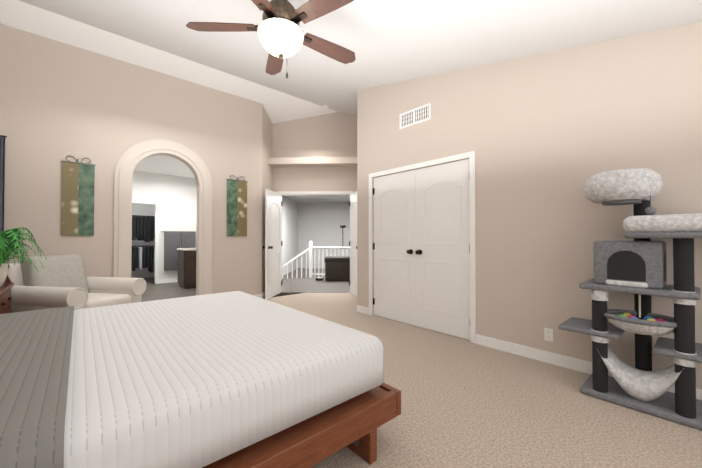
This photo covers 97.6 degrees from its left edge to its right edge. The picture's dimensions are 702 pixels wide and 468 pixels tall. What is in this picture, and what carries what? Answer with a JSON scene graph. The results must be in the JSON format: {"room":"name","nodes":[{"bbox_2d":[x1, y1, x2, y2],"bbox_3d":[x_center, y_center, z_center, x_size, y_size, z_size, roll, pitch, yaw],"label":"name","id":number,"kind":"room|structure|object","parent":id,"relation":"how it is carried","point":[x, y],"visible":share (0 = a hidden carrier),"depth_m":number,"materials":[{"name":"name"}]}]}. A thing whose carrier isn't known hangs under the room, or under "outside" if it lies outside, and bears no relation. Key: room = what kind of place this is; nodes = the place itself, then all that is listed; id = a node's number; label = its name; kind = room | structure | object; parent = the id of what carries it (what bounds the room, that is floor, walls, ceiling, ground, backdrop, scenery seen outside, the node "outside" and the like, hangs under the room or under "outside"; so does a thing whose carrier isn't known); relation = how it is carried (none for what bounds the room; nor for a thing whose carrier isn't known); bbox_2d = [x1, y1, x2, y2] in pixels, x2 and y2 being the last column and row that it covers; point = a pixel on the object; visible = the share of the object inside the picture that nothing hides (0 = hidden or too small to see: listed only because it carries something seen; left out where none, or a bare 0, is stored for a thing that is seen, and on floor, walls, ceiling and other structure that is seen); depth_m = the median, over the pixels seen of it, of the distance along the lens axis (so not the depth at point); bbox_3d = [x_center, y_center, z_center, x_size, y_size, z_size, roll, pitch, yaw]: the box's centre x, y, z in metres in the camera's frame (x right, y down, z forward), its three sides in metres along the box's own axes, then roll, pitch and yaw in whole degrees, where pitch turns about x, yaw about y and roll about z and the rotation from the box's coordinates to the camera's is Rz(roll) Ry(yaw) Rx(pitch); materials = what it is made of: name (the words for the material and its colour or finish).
{"room":"bedroom","nodes":[
{"label":"bedroom","id":0,"kind":"room"},
{"bbox_2d":[0,24,261,294],"bbox_3d":[-3.054,-0.633,4.650,3.560,3.681,0.130,1,-1,-41],"label":"wall","id":1,"kind":"structure","parent":0,"point":[59,101],"depth_m":4.23,"materials":[{"name":"beige paint"}]},
{"bbox_2d":[0,135,6,232],"bbox_3d":[-4.179,0.007,3.491,0.330,2.335,0.082,1,-1,-41],"label":"panel","id":2,"kind":"object","parent":1,"relation":"hanging from","point":[2,163],"visible":0.54,"depth_m":3.59,"materials":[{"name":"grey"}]},
{"bbox_2d":[61,155,95,235],"bbox_3d":[-3.604,-0.502,4.061,0.342,1.047,0.020,1,-1,-41],"label":"art panel","id":3,"kind":"object","parent":1,"relation":"attached to","point":[77,215],"visible":1,"depth_m":4.05,"materials":[{"name":"green metal"}]},
{"bbox_2d":[113,139,212,295],"bbox_3d":[-2.868,-0.118,4.778,1.311,2.655,0.175,1,-1,-41],"label":"trim","id":4,"kind":"structure","parent":1,"relation":"attached to","point":[131,158],"depth_m":4.66,"materials":[{"name":"beige paint"}]},
{"bbox_2d":[227,175,247,235],"bbox_3d":[-2.023,-0.501,5.457,0.376,1.077,0.020,1,-1,-41],"label":"art panel","id":5,"kind":"object","parent":1,"relation":"attached to","point":[237,207],"visible":1,"depth_m":5.44,"materials":[{"name":"green fabric"}]},
{"bbox_2d":[253,293,262,298],"bbox_3d":[-2.002,1.167,5.459,0.908,0.100,0.016,1,-1,-41],"label":"baseboard","id":6,"kind":"structure","parent":1,"relation":"attached to","point":[257,295],"depth_m":5.71,"materials":[{"name":"white wood"}]},
{"bbox_2d":[131,171,196,283],"bbox_3d":[-5.003,-0.133,7.572,2.610,2.750,0.100,1,-1,-41],"label":"wall","id":7,"kind":"structure","parent":0,"point":[175,197],"depth_m":7.75,"materials":[{"name":"white paint"}]},
{"bbox_2d":[131,215,154,272],"bbox_3d":[-5.609,0.272,7.966,1.670,1.520,0.440,1,-1,-41],"label":"clothes","id":8,"kind":"object","parent":7,"relation":"hanging from","point":[143,228],"visible":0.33,"depth_m":7.93,"materials":[{"name":"black fabric"}]},
{"bbox_2d":[132,200,177,283],"bbox_3d":[-4.690,0.219,7.765,1.920,2.050,0.018,1,-1,-41],"label":"door frame","id":9,"kind":"structure","parent":7,"relation":"attached to","point":[157,281],"depth_m":7.63,"materials":[{"name":"white wood"}]},
{"bbox_2d":[161,231,195,269],"bbox_3d":[-4.423,0.424,7.944,0.824,0.985,0.100,1,-1,-41],"label":"towel rail","id":10,"kind":"object","parent":7,"relation":"attached to","point":[172,241],"visible":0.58,"depth_m":7.82,"materials":[{"name":"grey"}]},
{"bbox_2d":[134,155,194,177],"bbox_3d":[-4.450,-1.555,6.962,2.850,0.080,5.171,1,-1,-41],"label":"ceiling","id":11,"kind":"structure","parent":0,"point":[163,164],"depth_m":6.90,"materials":[{"name":"white paint"}]},
{"bbox_2d":[0,0,336,122],"bbox_3d":[-2.124,-2.379,6.103,7.110,0.576,1.950,1,-1,-41],"label":"ceiling","id":12,"kind":"structure","parent":0,"point":[279,106],"depth_m":4.39,"materials":[{"name":"white paint"}]},
{"bbox_2d":[142,268,349,301],"bbox_3d":[-2.463,1.291,7.697,9.543,0.104,7.535,0,-1,2],"label":"floor","id":13,"kind":"structure","parent":0,"point":[295,285],"depth_m":7.07,"materials":[{"name":"grey carpet"}]},
{"bbox_2d":[177,248,195,288],"bbox_3d":[-3.581,0.788,7.272,0.840,0.900,0.615,1,-1,-41],"label":"bathroom vanity","id":14,"kind":"object","parent":13,"relation":"on","point":[186,268],"visible":0.42,"depth_m":6.90,"materials":[{"name":"brown wood"}]},
{"bbox_2d":[282,241,349,278],"bbox_3d":[-0.392,0.781,8.538,3.518,1.174,2.552,1,-1,-41],"label":"stair railing","id":15,"kind":"object","parent":13,"relation":"on","point":[310,250],"visible":0.38,"depth_m":8.79,"materials":[{"name":"white wood"}]},
{"bbox_2d":[316,277,323,280],"bbox_3d":[-0.844,1.210,8.269,0.230,0.070,0.230,1,-1,-41],"label":"bowl","id":16,"kind":"object","parent":13,"relation":"on","point":[319,278],"visible":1,"depth_m":8.19,"materials":[{"name":"black"}]},
{"bbox_2d":[325,256,349,280],"bbox_3d":[-0.263,0.930,8.280,0.850,0.630,0.480,0,-1,2],"label":"dresser","id":17,"kind":"object","parent":13,"relation":"on","point":[337,268],"visible":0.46,"depth_m":8.06,"materials":[{"name":"brown wood"}]},
{"bbox_2d":[340,225,345,246],"bbox_3d":[-0.250,0.493,9.410,0.260,1.530,0.253,1,-1,-41],"label":"floor lamp","id":18,"kind":"object","parent":13,"relation":"on","point":[342,226],"visible":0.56,"depth_m":9.41,"materials":[{"name":"black metal"}]},
{"bbox_2d":[262,104,356,292],"bbox_3d":[-0.546,-0.674,5.846,1.973,3.791,2.584,1,-1,-41],"label":"wall","id":19,"kind":"structure","parent":0,"point":[316,153],"depth_m":6.44,"materials":[{"name":"beige paint"}]},
{"bbox_2d":[263,189,356,299],"bbox_3d":[-0.635,0.164,6.094,1.959,2.122,1.056,0,-1,8],"label":"door frame","id":20,"kind":"structure","parent":19,"relation":"attached to","point":[272,247],"depth_m":6.08,"materials":[{"name":"white wood"}]},
{"bbox_2d":[282,196,349,275],"bbox_3d":[0.148,0.034,9.023,4.600,2.450,4.960,0,-1,2],"label":"wall","id":21,"kind":"structure","parent":0,"point":[316,224],"depth_m":11.43,"materials":[{"name":"grey paint"}]},
{"bbox_2d":[287,196,349,202],"bbox_3d":[0.148,-1.231,9.036,4.600,0.080,4.965,0,-1,2],"label":"ceiling","id":22,"kind":"structure","parent":0,"point":[321,199],"depth_m":10.46,"materials":[{"name":"white paint"}]},
{"bbox_2d":[19,0,701,113],"bbox_3d":[0.895,-1.849,2.674,7.110,1.715,7.180,1,-1,-41],"label":"ceiling","id":23,"kind":"structure","parent":0,"point":[386,42],"depth_m":3.06,"materials":[{"name":"white paint"}]},
{"bbox_2d":[186,0,355,77],"bbox_3d":[-0.507,-1.613,2.462,1.376,0.751,1.414,1,-1,-41],"label":"ceiling fan","id":24,"kind":"object","parent":23,"relation":"hanging from","point":[278,29],"visible":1,"depth_m":2.36,"materials":[{"name":"brown wood"}]},
{"bbox_2d":[264,293,701,467],"bbox_3d":[0.777,1.237,2.847,7.210,0.100,7.650,1,-1,-41],"label":"floor carpet","id":25,"kind":"object","parent":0,"point":[466,403],"visible":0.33,"depth_m":1.98,"materials":[{"name":"beige carpet"}]},
{"bbox_2d":[0,275,13,313],"bbox_3d":[-3.210,0.653,2.543,0.499,1.060,0.720,1,-1,-41],"label":"secretary desk","id":26,"kind":"object","parent":25,"relation":"on","point":[5,297],"visible":0.4,"depth_m":2.75,"materials":[{"name":"brown wood"}]},
{"bbox_2d":[0,227,46,286],"bbox_3d":[-3.047,0.198,2.693,0.544,0.528,0.528,1,-1,-41],"label":"fern plant","id":27,"kind":"object","parent":26,"relation":"on","point":[9,238],"visible":1,"depth_m":2.68,"materials":[{"name":"green plant"}]},
{"bbox_2d":[7,254,146,312],"bbox_3d":[-3.077,0.717,3.424,0.967,0.953,0.936,0,-1,9],"label":"armchair","id":28,"kind":"object","parent":25,"relation":"on","point":[58,281],"visible":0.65,"depth_m":3.27,"materials":[{"name":"white fabric"}]},
{"bbox_2d":[0,291,400,467],"bbox_3d":[-1.261,0.700,1.815,2.180,0.950,2.190,1,-1,-41],"label":"bed","id":29,"kind":"object","parent":25,"relation":"on","point":[236,379],"visible":1,"depth_m":1.32,"materials":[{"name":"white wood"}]},
{"bbox_2d":[558,168,701,430],"bbox_3d":[2.066,0.365,2.147,0.456,1.628,0.980,1,-1,-41],"label":"cat tree","id":30,"kind":"object","parent":25,"relation":"on","point":[637,267],"visible":1,"depth_m":2.07,"materials":[{"name":"grey fabric"}]},
{"bbox_2d":[357,22,701,388],"bbox_3d":[2.000,-0.547,2.752,0.130,3.465,5.600,1,-1,-41],"label":"wall","id":31,"kind":"structure","parent":0,"point":[545,137],"depth_m":2.82,"materials":[{"name":"beige paint"}]},
{"bbox_2d":[357,305,368,314],"bbox_3d":[0.180,1.158,4.685,0.016,0.100,0.265,1,-1,-41],"label":"baseboard","id":32,"kind":"structure","parent":31,"relation":"attached to","point":[360,309],"depth_m":4.67,"materials":[{"name":"white wood"}]},
{"bbox_2d":[373,170,415,325],"bbox_3d":[0.598,0.179,4.302,0.196,2.033,0.774,1,-1,-41],"label":"door","id":33,"kind":"structure","parent":31,"relation":"attached to","point":[394,249],"depth_m":4.25,"materials":[{"name":"white painted wood"},{"name":"oil rubbed bronze"}]},
{"bbox_2d":[400,103,430,129],"bbox_3d":[0.823,-1.522,3.986,0.018,0.205,0.490,1,-1,-41],"label":"air vent","id":34,"kind":"object","parent":31,"relation":"in","point":[415,116],"visible":1,"depth_m":3.97,"materials":[{"name":"white metal"}]},
{"bbox_2d":[369,151,475,342],"bbox_3d":[0.814,0.147,3.976,0.018,2.107,1.649,1,-1,-41],"label":"trim","id":35,"kind":"structure","parent":31,"relation":"attached to","point":[470,155],"depth_m":3.39,"materials":[{"name":"white wood"}]},
{"bbox_2d":[415,159,469,339],"bbox_3d":[1.111,0.173,3.720,0.196,2.033,0.774,1,-1,-41],"label":"door","id":36,"kind":"structure","parent":31,"relation":"attached to","point":[442,200],"depth_m":3.68,"materials":[{"name":"white painted wood"},{"name":"oil rubbed bronze"}]},
{"bbox_2d":[544,328,552,341],"bbox_3d":[1.822,0.929,2.832,0.008,0.115,0.070,1,-1,-41],"label":"electrical outlet plate","id":37,"kind":"object","parent":31,"relation":"attached to","point":[548,334],"visible":1,"depth_m":2.83,"materials":[{"name":"white plastic"}]},
{"bbox_2d":[476,334,701,399],"bbox_3d":[2.580,1.127,1.964,0.016,0.100,3.680,1,-1,-41],"label":"baseboard","id":38,"kind":"structure","parent":31,"relation":"attached to","point":[579,365],"depth_m":2.85,"materials":[{"name":"white wood"}]}
]}

